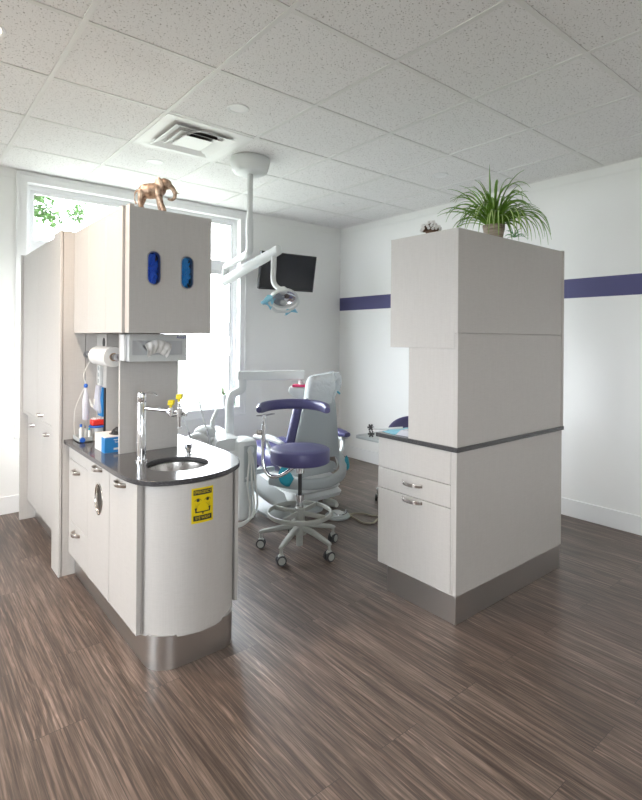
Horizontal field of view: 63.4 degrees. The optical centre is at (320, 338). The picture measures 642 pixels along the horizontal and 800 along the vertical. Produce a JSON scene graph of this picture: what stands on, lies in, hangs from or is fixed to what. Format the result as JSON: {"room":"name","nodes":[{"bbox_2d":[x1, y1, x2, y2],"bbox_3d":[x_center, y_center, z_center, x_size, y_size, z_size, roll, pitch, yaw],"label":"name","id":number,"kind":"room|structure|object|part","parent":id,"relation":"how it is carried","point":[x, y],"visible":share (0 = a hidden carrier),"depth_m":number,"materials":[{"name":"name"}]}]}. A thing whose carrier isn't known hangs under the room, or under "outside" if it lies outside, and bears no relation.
{"room":"dental clinic","nodes":[
{"label":"dental clinic","id":0,"kind":"room"},
{"bbox_2d":[0,170,339,496],"bbox_3d":[-2.463,0.017,4.122,6.810,2.690,0.160,0,0,-39],"label":"wall","id":1,"kind":"structure","parent":0,"point":[308,340],"depth_m":5.54,"materials":[{"name":"white paint"}]},
{"bbox_2d":[14,170,246,438],"bbox_3d":[-1.614,-0.260,4.764,2.085,2.095,0.140,0,0,-39],"label":"window","id":2,"kind":"structure","parent":1,"relation":"in","point":[25,242],"depth_m":4.62,"materials":[{"name":"white metal"}]},
{"bbox_3d":[-1.605,0.702,4.745,1.935,0.022,0.090,0,0,-39],"label":"sill","id":3,"kind":"part","parent":2,"relation":"part of","materials":[{"name":"white paint"}]},
{"bbox_2d":[216,387,235,407],"bbox_3d":[-0.951,0.599,5.274,0.244,0.212,0.073,0,0,-15],"label":"potted orchid","id":4,"kind":"object","parent":2,"relation":"on","point":[223,397],"visible":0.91,"depth_m":5.24,"materials":[{"name":"white ceramic"}]},
{"bbox_3d":[-0.986,0.633,5.264,0.072,0.125,0.072,0,0,-39],"label":"pot","id":5,"kind":"part","parent":4,"relation":"part of","materials":[{"name":"white ceramic"}]},
{"bbox_2d":[0,443,338,514],"bbox_3d":[-2.423,1.294,4.050,6.796,0.135,0.014,0,0,-39],"label":"baseboard","id":6,"kind":"structure","parent":1,"relation":"attached to","point":[8,504],"depth_m":4.04,"materials":[{"name":"white"}]},
{"bbox_2d":[0,166,339,234],"bbox_3d":[-2.401,-1.290,4.058,6.810,0.075,0.006,0,0,-39],"label":"trim","id":7,"kind":"structure","parent":1,"relation":"attached to","point":[4,171],"depth_m":5.68,"materials":[{"name":"white paint"}]},
{"bbox_2d":[257,251,316,291],"bbox_3d":[-0.401,-0.693,5.510,0.660,0.383,0.294,0,0,-34],"label":"television","id":8,"kind":"object","parent":1,"relation":"attached to","point":[295,272],"visible":0.84,"depth_m":5.43,"materials":[{"name":"black plastic"}]},
{"bbox_2d":[0,456,641,799],"bbox_3d":[-0.007,1.430,1.108,7.050,0.100,7.950,0,0,-39],"label":"floor","id":9,"kind":"structure","parent":0,"point":[329,683],"depth_m":2.05,"materials":[{"name":"brown wood"}]},
{"bbox_2d":[19,230,99,577],"bbox_3d":[-1.670,0.372,3.621,0.582,1.990,1.224,0,0,-39],"label":"storage cabinet","id":10,"kind":"object","parent":9,"relation":"on","point":[53,363],"visible":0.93,"depth_m":3.19,"materials":[{"name":"beige laminate"}]},
{"bbox_3d":[-2.045,0.370,4.091,0.567,1.990,0.022,0,0,-39],"label":"panel","id":11,"kind":"part","parent":10,"relation":"part of","materials":[{"name":"beige laminate"}]},
{"bbox_3d":[-2.068,-0.042,3.719,0.021,1.150,0.513,0,0,-39],"label":"door","id":12,"kind":"part","parent":10,"relation":"part of","materials":[{"name":"beige laminate"}]},
{"bbox_3d":[-2.049,0.891,3.741,0.021,0.658,0.513,0,0,-39],"label":"door","id":13,"kind":"part","parent":10,"relation":"part of","materials":[{"name":"beige laminate"}]},
{"bbox_3d":[-1.742,-0.039,3.321,0.021,1.150,0.509,0,0,-39],"label":"door","id":14,"kind":"part","parent":10,"relation":"part of","materials":[{"name":"beige laminate"}]},
{"bbox_3d":[-1.723,0.893,3.343,0.021,0.658,0.509,0,0,-39],"label":"door","id":15,"kind":"part","parent":10,"relation":"part of","materials":[{"name":"beige laminate"}]},
{"bbox_3d":[-1.323,0.376,3.223,0.550,1.989,0.160,0,0,-39],"label":"panel","id":16,"kind":"part","parent":10,"relation":"part of","materials":[{"name":"beige laminate"}]},
{"bbox_2d":[69,447,238,670],"bbox_3d":[-0.901,0.991,2.680,0.518,0.764,1.216,0,0,-39],"label":"base cabinet","id":17,"kind":"object","parent":9,"relation":"on","point":[167,583],"visible":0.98,"depth_m":2.24,"materials":[{"name":"beige laminate"}]},
{"bbox_3d":[-1.348,1.073,2.845,0.038,0.019,0.104,0,0,-39],"label":"handle","id":18,"kind":"part","parent":17,"relation":"part of","materials":[{"name":"silver metal"}]},
{"bbox_3d":[-1.345,0.733,2.845,0.038,0.019,0.104,0,0,-39],"label":"handle","id":19,"kind":"part","parent":17,"relation":"part of","materials":[{"name":"silver metal"}]},
{"bbox_3d":[-1.327,1.134,2.856,0.020,0.195,0.377,0,0,-39],"label":"drawer","id":20,"kind":"part","parent":17,"relation":"part of","materials":[{"name":"beige laminate"}]},
{"bbox_3d":[-1.325,0.861,2.856,0.020,0.345,0.377,0,0,-39],"label":"drawer","id":21,"kind":"part","parent":17,"relation":"part of","materials":[{"name":"beige laminate"}]},
{"bbox_3d":[-1.104,0.639,2.551,0.038,0.019,0.114,0,0,-39],"label":"handle","id":22,"kind":"part","parent":17,"relation":"part of","materials":[{"name":"silver metal"}]},
{"bbox_3d":[-1.094,0.921,2.574,0.020,0.624,0.346,0,0,-39],"label":"waste door","id":23,"kind":"part","parent":17,"relation":"part of","materials":[{"name":"beige laminate"}]},
{"bbox_3d":[-0.892,0.640,2.292,0.038,0.019,0.114,0,0,-39],"label":"handle","id":24,"kind":"part","parent":17,"relation":"part of","materials":[{"name":"silver metal"}]},
{"bbox_3d":[-0.871,0.923,2.300,0.020,0.624,0.355,0,0,-39],"label":"door","id":25,"kind":"part","parent":17,"relation":"part of","materials":[{"name":"beige laminate"}]},
{"bbox_2d":[64,434,239,486],"bbox_3d":[-0.866,0.598,2.710,0.596,0.022,1.209,0,0,-39],"label":"countertop","id":26,"kind":"structure","parent":17,"relation":"on","point":[219,462],"depth_m":2.48,"materials":[{"name":"grey stone"}]},
{"bbox_2d":[73,434,92,442],"bbox_3d":[-1.357,0.568,2.965,0.073,0.030,0.138,0,0,-39],"label":"tray","id":27,"kind":"object","parent":26,"relation":"on","point":[76,438],"visible":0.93,"depth_m":2.92,"materials":[{"name":"grey plastic"}]},
{"bbox_2d":[79,424,82,437],"bbox_3d":[-1.350,0.529,2.924,0.021,0.095,0.021,0,0,-39],"label":"bottle","id":28,"kind":"object","parent":27,"relation":"in","point":[80,428],"visible":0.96,"depth_m":2.92,"materials":[{"name":"white plastic"}]},
{"bbox_2d":[74,361,94,435],"bbox_3d":[-1.355,0.345,3.021,0.131,0.461,0.077,0,0,4],"label":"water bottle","id":29,"kind":"object","parent":27,"relation":"on","point":[85,400],"visible":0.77,"depth_m":3.01,"materials":[{"name":"white plastic"}]},
{"bbox_2d":[82,388,88,419],"bbox_3d":[-1.366,0.375,3.020,0.038,0.190,0.038,0,0,-39],"label":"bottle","id":30,"kind":"object","parent":29,"relation":"on","point":[85,400],"depth_m":3.01,"materials":[{"name":"white plastic"}]},
{"bbox_2d":[83,425,86,437],"bbox_3d":[-1.338,0.534,2.946,0.021,0.085,0.021,0,0,-39],"label":"bottle","id":31,"kind":"object","parent":27,"relation":"in","point":[84,429],"visible":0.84,"depth_m":2.94,"materials":[{"name":"white plastic"}]},
{"bbox_2d":[88,417,103,440],"bbox_3d":[-1.286,0.519,2.995,0.098,0.129,0.098,0,0,-39],"label":"container","id":32,"kind":"object","parent":26,"relation":"on","point":[97,424],"visible":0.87,"depth_m":2.97,"materials":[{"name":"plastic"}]},
{"bbox_2d":[92,428,102,440],"bbox_3d":[-1.286,0.546,2.995,0.062,0.075,0.062,0,0,-39],"label":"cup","id":33,"kind":"object","parent":32,"relation":"on","point":[94,430],"depth_m":2.97,"materials":[{"name":"white plastic"}]},
{"bbox_2d":[95,427,117,453],"bbox_3d":[-1.093,0.523,2.752,0.150,0.124,0.171,0,0,-39],"label":"glove box","id":34,"kind":"object","parent":26,"relation":"on","point":[105,441],"visible":0.52,"depth_m":2.68,"materials":[{"name":"white"}]},
{"bbox_3d":[-1.057,0.546,2.708,0.150,0.078,0.055,0,0,-39],"label":"blue panel","id":35,"kind":"part","parent":34,"relation":"part of","materials":[{"name":"blue cardboard"}]},
{"bbox_2d":[96,333,177,453],"bbox_3d":[-1.078,0.279,2.950,0.311,0.611,0.568,0,0,-39],"label":"backsplash panel","id":36,"kind":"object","parent":26,"relation":"on","point":[122,383],"depth_m":2.75,"materials":[{"name":"beige laminate"}]},
{"bbox_2d":[93,385,105,430],"bbox_3d":[-1.270,0.420,2.979,0.045,0.301,0.094,0,0,-39],"label":"packets","id":37,"kind":"object","parent":36,"relation":"hanging from","point":[100,392],"visible":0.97,"depth_m":2.96,"materials":[{"name":"blue"}]},
{"bbox_3d":[-1.231,0.426,2.959,0.009,0.290,0.012,0,0,-39],"label":"black rail","id":38,"kind":"part","parent":37,"relation":"part of","materials":[{"name":"black plastic"}]},
{"bbox_2d":[97,365,102,384],"bbox_3d":[-1.279,0.185,3.009,0.024,0.170,0.035,0,0,-39],"label":"power strip","id":39,"kind":"object","parent":36,"relation":"attached to","point":[99,368],"visible":0.66,"depth_m":3.00,"materials":[{"name":"white plastic"}]},
{"bbox_2d":[83,351,118,360],"bbox_3d":[-1.207,0.095,2.857,0.040,0.040,0.547,0,0,-39],"label":"towel holder","id":40,"kind":"object","parent":36,"relation":"attached to","point":[115,357],"visible":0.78,"depth_m":2.67,"materials":[{"name":"grey metal"}]},
{"bbox_2d":[88,346,118,366],"bbox_3d":[-1.160,0.095,2.799,0.105,0.105,0.272,0,0,-39],"label":"paper towel roll","id":41,"kind":"object","parent":40,"relation":"on","point":[98,355],"visible":0.85,"depth_m":2.71,"materials":[{"name":"white paper"}]},
{"bbox_2d":[74,203,211,333],"bbox_3d":[-0.987,-0.319,2.793,0.401,0.586,0.921,0,0,-39],"label":"wall cabinet","id":42,"kind":"object","parent":36,"relation":"on","point":[114,293],"visible":1,"depth_m":2.47,"materials":[{"name":"beige laminate"}]},
{"bbox_3d":[-1.335,-0.323,2.916,0.020,0.585,0.285,0,0,-39],"label":"door","id":43,"kind":"part","parent":42,"relation":"part of","materials":[{"name":"beige laminate"}]},
{"bbox_3d":[-1.150,-0.321,2.691,0.020,0.585,0.293,0,0,-39],"label":"door","id":44,"kind":"part","parent":42,"relation":"part of","materials":[{"name":"beige laminate"}]},
{"bbox_3d":[-0.981,-0.320,2.484,0.020,0.585,0.239,0,0,-39],"label":"door","id":45,"kind":"part","parent":42,"relation":"part of","materials":[{"name":"beige laminate"}]},
{"bbox_2d":[148,253,157,283],"bbox_3d":[-0.794,-0.318,2.421,0.078,0.183,0.061,0,0,-39],"label":"gloves","id":46,"kind":"object","parent":42,"relation":"in","point":[152,264],"visible":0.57,"depth_m":2.41,"materials":[{"name":"blue"}]},
{"bbox_2d":[134,177,179,210],"bbox_3d":[-0.791,-0.689,2.503,0.216,0.164,0.075,0,0,0],"label":"elephant figurine","id":47,"kind":"object","parent":42,"relation":"on","point":[157,190],"visible":0.92,"depth_m":2.48,"materials":[{"name":"brown metal"}]},
{"bbox_2d":[182,258,190,287],"bbox_3d":[-0.666,-0.317,2.525,0.073,0.195,0.065,0,0,-14],"label":"gloves","id":48,"kind":"object","parent":42,"relation":"in","point":[186,269],"visible":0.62,"depth_m":2.51,"materials":[{"name":"blue"}]},
{"bbox_2d":[120,334,186,361],"bbox_3d":[-0.864,0.047,2.694,0.317,0.139,0.096,0,0,-39],"label":"dispenser","id":49,"kind":"object","parent":36,"relation":"attached to","point":[126,340],"visible":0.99,"depth_m":2.63,"materials":[{"name":"white plastic"}]},
{"bbox_2d":[123,334,128,361],"bbox_3d":[-0.860,0.047,2.699,0.304,0.139,0.090,0,0,-39],"label":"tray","id":50,"kind":"object","parent":49,"relation":"on","point":[125,336],"depth_m":2.59,"materials":[{"name":"plastic"}]},
{"bbox_2d":[132,339,181,357],"bbox_3d":[-0.846,0.047,2.683,0.292,0.130,0.122,0,0,-39],"label":"tissue box","id":51,"kind":"object","parent":49,"relation":"in","point":[154,347],"visible":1,"depth_m":2.64,"materials":[{"name":"grey paper"}]},
{"bbox_2d":[135,391,186,462],"bbox_3d":[-0.752,0.421,2.446,0.280,0.333,0.070,0,0,22],"label":"faucet","id":52,"kind":"object","parent":26,"relation":"on","point":[141,396],"visible":1,"depth_m":2.46,"materials":[{"name":"silver metal"}]},
{"bbox_3d":[-0.743,0.335,2.438,0.192,0.024,0.019,0,0,22],"label":"spout","id":53,"kind":"part","parent":52,"relation":"part of","materials":[{"name":"silver metal"}]},
{"bbox_2d":[148,461,206,470],"bbox_3d":[-0.675,0.681,2.447,0.308,0.134,0.308,0,0,-39],"label":"sink","id":54,"kind":"object","parent":26,"relation":"in","point":[181,465],"visible":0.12,"depth_m":2.57,"materials":[{"name":"silver metal"}]},
{"bbox_2d":[183,443,192,454],"bbox_3d":[-0.676,0.560,2.645,0.048,0.055,0.048,0,0,-39],"label":"soap pump","id":55,"kind":"object","parent":26,"relation":"on","point":[187,446],"visible":1,"depth_m":2.63,"materials":[{"name":"silver metal"}]},
{"bbox_3d":[-0.676,0.573,2.645,0.048,0.030,0.048,0,0,-39],"label":"stem","id":56,"kind":"part","parent":55,"relation":"part of","materials":[{"name":"silver metal"}]},
{"bbox_3d":[-0.549,0.929,2.275,0.439,0.634,0.144,0,0,-39],"label":"curved panel","id":57,"kind":"part","parent":17,"relation":"part of","materials":[{"name":"beige laminate"}]},
{"bbox_2d":[191,485,212,523],"bbox_3d":[-0.505,0.709,2.219,0.100,0.149,0.008,0,0,-39],"label":"sticker","id":58,"kind":"object","parent":17,"relation":"attached to","point":[201,498],"visible":1,"depth_m":2.21,"materials":[{"name":"yellow paper"}]},
{"bbox_3d":[-0.746,0.924,2.886,0.018,0.627,1.093,0,0,-39],"label":"panel","id":59,"kind":"part","parent":17,"relation":"part of","materials":[{"name":"beige laminate"}]},
{"bbox_2d":[182,370,304,527],"bbox_3d":[-0.599,0.817,4.083,1.166,1.117,0.550,0,0,-39],"label":"dental delivery unit","id":60,"kind":"object","parent":9,"relation":"on","point":[244,448],"visible":0.76,"depth_m":3.95,"materials":[{"name":"white plastic"}]},
{"bbox_3d":[-0.673,0.547,4.104,0.167,0.456,0.070,0,0,0],"label":"post","id":61,"kind":"part","parent":60,"relation":"part of","materials":[{"name":"white plastic"}]},
{"bbox_3d":[-0.402,0.297,4.183,0.538,0.074,0.060,0,0,-15],"label":"flex arm","id":62,"kind":"part","parent":60,"relation":"part of","materials":[{"name":"white plastic"}]},
{"bbox_2d":[292,384,304,386],"bbox_3d":[-0.179,0.384,4.253,0.109,0.017,0.120,0,0,0],"label":"tray","id":63,"kind":"object","parent":60,"relation":"on","point":[293,385],"visible":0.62,"depth_m":4.19,"materials":[{"name":"pink plastic"}]},
{"bbox_2d":[256,399,337,565],"bbox_3d":[-0.146,0.902,3.433,0.561,0.952,0.546,0,0,-11],"label":"stool","id":64,"kind":"object","parent":9,"relation":"on","point":[299,456],"visible":1,"depth_m":3.38,"materials":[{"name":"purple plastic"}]},
{"bbox_3d":[-0.289,1.269,3.413,0.242,0.117,0.037,0,0,6],"label":"leg","id":65,"kind":"part","parent":64,"relation":"part of","materials":[{"name":"grey metal"}]},
{"bbox_3d":[-0.263,0.708,3.395,0.263,0.410,0.052,0,0,5],"label":"arm post","id":66,"kind":"part","parent":64,"relation":"part of","materials":[{"name":"silver metal"}]},
{"bbox_3d":[-0.200,1.270,3.261,0.037,0.117,0.242,0,0,24],"label":"leg","id":67,"kind":"part","parent":64,"relation":"part of","materials":[{"name":"grey metal"}]},
{"bbox_3d":[-0.136,0.841,3.398,0.220,0.072,0.220,0,0,-39],"label":"seat mount","id":68,"kind":"part","parent":64,"relation":"part of","materials":[{"name":"silver metal"}]},
{"bbox_3d":[-0.136,0.759,3.398,0.388,0.092,0.388,0,0,-39],"label":"seat","id":69,"kind":"part","parent":64,"relation":"part of","materials":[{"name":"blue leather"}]},
{"bbox_3d":[-0.028,1.271,3.299,0.242,0.117,0.037,0,0,42],"label":"leg","id":70,"kind":"part","parent":64,"relation":"part of","materials":[{"name":"grey metal"}]},
{"bbox_3d":[-0.010,1.271,3.474,0.242,0.117,0.037,0,0,-30],"label":"leg","id":71,"kind":"part","parent":64,"relation":"part of","materials":[{"name":"grey metal"}]},
{"bbox_2d":[252,371,349,518],"bbox_3d":[-0.390,0.817,4.479,0.990,1.120,1.273,0,0,-39],"label":"dental chair","id":72,"kind":"object","parent":9,"relation":"on","point":[305,425],"visible":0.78,"depth_m":4.08,"materials":[{"name":"grey plastic"}]},
{"bbox_3d":[-0.424,0.803,4.181,0.064,0.056,0.400,0,0,-39],"label":"armrest","id":73,"kind":"part","parent":72,"relation":"part of","materials":[{"name":"purple leather"}]},
{"bbox_2d":[256,436,285,471],"bbox_3d":[-0.341,1.004,4.535,0.492,0.197,0.760,0,0,-39],"label":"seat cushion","id":74,"kind":"object","parent":72,"relation":"on","point":[268,463],"depth_m":4.38,"materials":[{"name":"purple leather"}]},
{"bbox_3d":[-0.450,1.329,4.421,0.480,0.095,1.000,0,0,-39],"label":"plate","id":75,"kind":"part","parent":72,"relation":"part of","materials":[{"name":"grey plastic"}]},
{"bbox_2d":[285,409,301,442],"bbox_3d":[-0.059,0.720,4.197,0.526,0.434,0.126,0,0,-39],"label":"backrest cushion","id":76,"kind":"object","parent":72,"relation":"on","point":[294,433],"depth_m":4.03,"materials":[{"name":"leather"}]},
{"bbox_3d":[-0.063,1.037,4.112,0.675,0.252,0.289,0,0,-39],"label":"frame arm","id":77,"kind":"part","parent":72,"relation":"part of","materials":[{"name":"grey plastic"}]},
{"bbox_3d":[0.118,0.811,4.560,0.104,0.055,0.340,0,0,-39],"label":"armrest","id":78,"kind":"part","parent":72,"relation":"part of","materials":[{"name":"purple leather"}]},
{"bbox_2d":[323,498,338,506],"bbox_3d":[0.079,1.360,4.312,0.100,0.040,0.160,0,0,-39],"label":"foot pedal","id":79,"kind":"object","parent":9,"relation":"on","point":[330,502],"visible":0.91,"depth_m":4.27,"materials":[{"name":"white plastic"}]},
{"bbox_2d":[325,509,349,520],"bbox_3d":[0.129,1.353,4.029,0.200,0.055,0.200,0,0,-39],"label":"foot pedal","id":80,"kind":"object","parent":9,"relation":"on","point":[337,515],"visible":0.89,"depth_m":3.97,"materials":[{"name":"grey plastic"}]},
{"bbox_2d":[349,513,377,523],"bbox_3d":[0.346,1.373,4.004,0.221,0.015,0.268,0,0,-39],"label":"hose","id":81,"kind":"object","parent":9,"relation":"on","point":[351,514],"visible":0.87,"depth_m":3.98,"materials":[{"name":"beige rubber"}]},
{"bbox_2d":[356,430,385,442],"bbox_3d":[0.532,1.055,3.879,0.410,0.658,0.400,0,0,-39],"label":"side table","id":82,"kind":"object","parent":9,"relation":"on","point":[365,436],"visible":0.04,"depth_m":3.83,"materials":[{"name":"grey plastic"}]},
{"bbox_2d":[375,416,407,500],"bbox_3d":[0.740,1.010,4.465,0.549,0.750,0.533,0,0,5],"label":"stool","id":83,"kind":"object","parent":9,"relation":"on","point":[403,421],"visible":0.04,"depth_m":4.26,"materials":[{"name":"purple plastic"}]},
{"bbox_3d":[0.740,0.781,4.273,0.400,0.290,0.056,0,0,1],"label":"backrest","id":84,"kind":"part","parent":83,"relation":"part of","materials":[{"name":"purple leather"}]},
{"bbox_2d":[378,430,561,624],"bbox_3d":[0.880,0.970,3.030,1.088,0.834,0.525,0,0,-39],"label":"base cabinet","id":85,"kind":"object","parent":9,"relation":"on","point":[459,534],"visible":0.97,"depth_m":2.72,"materials":[{"name":"beige laminate"}]},
{"bbox_3d":[0.465,0.846,2.708,0.038,0.019,0.139,0,0,-39],"label":"handle","id":86,"kind":"part","parent":85,"relation":"part of","materials":[{"name":"silver metal"}]},
{"bbox_3d":[0.466,0.759,2.708,0.038,0.019,0.139,0,0,-39],"label":"handle","id":87,"kind":"part","parent":85,"relation":"part of","materials":[{"name":"silver metal"}]},
{"bbox_3d":[0.481,1.037,2.724,0.020,0.416,0.490,0,0,-39],"label":"drawer","id":88,"kind":"part","parent":85,"relation":"part of","materials":[{"name":"beige laminate"}]},
{"bbox_3d":[0.483,0.771,2.724,0.020,0.111,0.490,0,0,-39],"label":"drawer","id":89,"kind":"part","parent":85,"relation":"part of","materials":[{"name":"beige laminate"}]},
{"bbox_2d":[376,426,563,452],"bbox_3d":[0.894,0.541,3.042,1.072,0.022,0.546,0,0,-39],"label":"countertop","id":90,"kind":"structure","parent":85,"relation":"on","point":[382,434],"depth_m":2.73,"materials":[{"name":"grey stone"}]},
{"bbox_2d":[367,424,402,436],"bbox_3d":[0.359,0.519,2.917,0.198,0.075,0.022,0,0,6],"label":"holder","id":91,"kind":"object","parent":90,"relation":"attached to","point":[371,426],"visible":1,"depth_m":2.92,"materials":[{"name":"black plastic"}]},
{"bbox_3d":[0.281,0.519,2.926,0.040,0.075,0.022,0,0,1],"label":"star knob","id":92,"kind":"part","parent":91,"relation":"part of","materials":[{"name":"black plastic"}]},
{"bbox_3d":[0.368,0.514,2.914,0.180,0.042,0.018,0,0,5],"label":"stem","id":93,"kind":"part","parent":91,"relation":"part of","materials":[{"name":"white plastic"}]},
{"bbox_2d":[383,427,407,434],"bbox_3d":[0.478,0.517,2.947,0.240,0.017,0.110,0,0,-27],"label":"pouch","id":94,"kind":"object","parent":90,"relation":"on","point":[392,431],"visible":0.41,"depth_m":2.90,"materials":[{"name":"teal plastic"}]},
{"bbox_2d":[395,429,407,436],"bbox_3d":[0.471,0.511,2.838,0.100,0.030,0.085,0,0,45],"label":"pouch","id":95,"kind":"object","parent":90,"relation":"on","point":[404,432],"visible":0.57,"depth_m":2.82,"materials":[{"name":"white paper"}]},
{"bbox_2d":[390,227,563,447],"bbox_3d":[0.931,-0.004,3.009,1.063,1.068,0.443,0,0,-39],"label":"wall cabinet","id":96,"kind":"object","parent":90,"relation":"on","point":[479,316],"visible":1,"depth_m":2.70,"materials":[{"name":"beige laminate"}]},
{"bbox_2d":[420,220,441,232],"bbox_3d":[0.571,-0.577,2.704,0.114,0.078,0.115,0,0,-2],"label":"pine cone","id":97,"kind":"object","parent":96,"relation":"on","point":[430,226],"visible":0.91,"depth_m":2.68,"materials":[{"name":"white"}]},
{"bbox_2d":[438,164,551,241],"bbox_3d":[0.983,-0.721,2.922,0.556,0.442,0.580,0,0,-37],"label":"spider plant","id":98,"kind":"object","parent":96,"relation":"on","point":[494,217],"visible":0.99,"depth_m":2.88,"materials":[{"name":"green plant"}]},
{"bbox_3d":[0.976,-0.586,2.941,0.122,0.104,0.122,0,0,-39],"label":"pot","id":99,"kind":"part","parent":98,"relation":"part of","materials":[{"name":"beige ceramic"}]},
{"bbox_3d":[1.053,0.255,2.840,1.034,0.553,0.018,0,0,-39],"label":"panel","id":100,"kind":"part","parent":96,"relation":"part of","materials":[{"name":"beige laminate"}]},
{"bbox_3d":[1.056,-0.279,2.839,1.037,0.509,0.018,0,0,-39],"label":"panel","id":101,"kind":"part","parent":96,"relation":"part of","materials":[{"name":"beige laminate"}]},
{"bbox_3d":[1.046,0.902,2.839,1.038,0.697,0.020,0,0,-39],"label":"panel","id":102,"kind":"part","parent":85,"relation":"part of","materials":[{"name":"beige laminate"}]},
{"bbox_2d":[0,0,641,228],"bbox_3d":[0.014,-1.370,1.108,7.050,0.120,7.950,0,0,-39],"label":"ceiling","id":103,"kind":"structure","parent":0,"point":[299,58],"depth_m":2.76,"materials":[{"name":"tile"}]},
{"bbox_2d":[0,25,6,36],"bbox_3d":[-1.411,-1.318,2.210,0.129,0.004,0.129,0,0,-39],"label":"recessed light","id":104,"kind":"object","parent":103,"relation":"in","point":[3,32],"visible":1,"depth_m":2.23,"materials":[{"name":"white"}]},
{"bbox_2d":[146,159,163,164],"bbox_3d":[-1.241,-1.317,3.887,0.129,0.004,0.129,0,0,-39],"label":"ceiling disc","id":105,"kind":"object","parent":103,"relation":"attached to","point":[149,161],"visible":1,"depth_m":3.88,"materials":[{"name":"white"}]},
{"bbox_2d":[133,113,253,161],"bbox_3d":[-0.850,-1.303,3.441,0.585,0.026,0.585,0,0,-39],"label":"ceiling vent","id":106,"kind":"object","parent":103,"relation":"in","point":[204,144],"visible":1,"depth_m":3.41,"materials":[{"name":"white metal"}]},
{"bbox_3d":[-0.850,-1.292,3.441,0.200,0.003,0.200,0,0,-39],"label":"plate","id":107,"kind":"part","parent":106,"relation":"part of","materials":[{"name":"white metal"}]},
{"bbox_2d":[227,104,248,113],"bbox_3d":[-0.474,-1.311,2.970,0.129,0.004,0.129,0,0,-39],"label":"ceiling disc","id":108,"kind":"object","parent":103,"relation":"attached to","point":[233,108],"visible":1,"depth_m":2.97,"materials":[{"name":"white plastic"}]},
{"bbox_2d":[221,152,299,314],"bbox_3d":[-0.589,-0.742,4.044,0.495,1.136,0.859,0,0,-39],"label":"lamp","id":109,"kind":"object","parent":103,"relation":"hanging from","point":[249,165],"visible":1,"depth_m":3.81,"materials":[{"name":"white plastic"}]},
{"bbox_3d":[-0.662,-0.594,4.093,0.059,0.210,0.705,0,0,-26],"label":"arm","id":110,"kind":"part","parent":109,"relation":"part of","materials":[{"name":"white plastic"}]},
{"bbox_3d":[-0.567,-0.571,4.135,0.067,0.260,0.751,0,0,-44],"label":"spring arm","id":111,"kind":"part","parent":109,"relation":"part of","materials":[{"name":"white plastic"}]},
{"bbox_2d":[0,0,641,228],"bbox_3d":[0.026,-1.308,1.093,6.810,0.004,7.670,0,0,-39],"label":"grid","id":112,"kind":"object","parent":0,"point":[288,9],"depth_m":2.85,"materials":[{"name":"white metal"}]},
{"bbox_2d":[339,168,641,515],"bbox_3d":[2.697,0.055,3.288,0.120,2.690,7.670,0,0,-39],"label":"wall","id":113,"kind":"structure","parent":0,"point":[596,223],"depth_m":4.04,"materials":[{"name":"white paint"}]},
{"bbox_2d":[339,443,641,535],"bbox_3d":[2.636,1.332,3.245,0.014,0.135,7.670,0,0,-39],"label":"baseboard","id":114,"kind":"structure","parent":113,"relation":"attached to","point":[608,517],"depth_m":3.95,"materials":[{"name":"white"}]},
{"bbox_2d":[340,273,641,310],"bbox_3d":[2.654,-0.387,3.249,0.002,0.150,7.670,0,0,-39],"label":"trim","id":115,"kind":"structure","parent":113,"relation":"attached to","point":[628,284],"depth_m":4.00,"materials":[{"name":"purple paint"}]},
{"bbox_2d":[340,157,641,234],"bbox_3d":[2.660,-1.253,3.245,0.006,0.075,7.664,0,0,-39],"label":"trim","id":116,"kind":"structure","parent":113,"relation":"attached to","point":[635,163],"depth_m":4.36,"materials":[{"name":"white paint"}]},
{"label":"outside","id":117,"kind":"structure","parent":0,"visible":0},
{"bbox_2d":[178,355,228,404],"bbox_3d":[-1.633,1.743,5.136,64.000,0.450,70.000,0,0,-39],"label":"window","id":118,"kind":"structure","parent":117,"point":[200,378],"depth_m":19.42,"materials":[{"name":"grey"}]},
{"bbox_2d":[34,195,87,228],"bbox_3d":[-4.994,-1.427,7.899,2.861,5.845,1.678,0,0,-39],"label":"leafy tree","id":119,"kind":"object","parent":118,"relation":"on","point":[44,214],"visible":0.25,"depth_m":8.13,"materials":[{"name":"green plant"}]}
]}

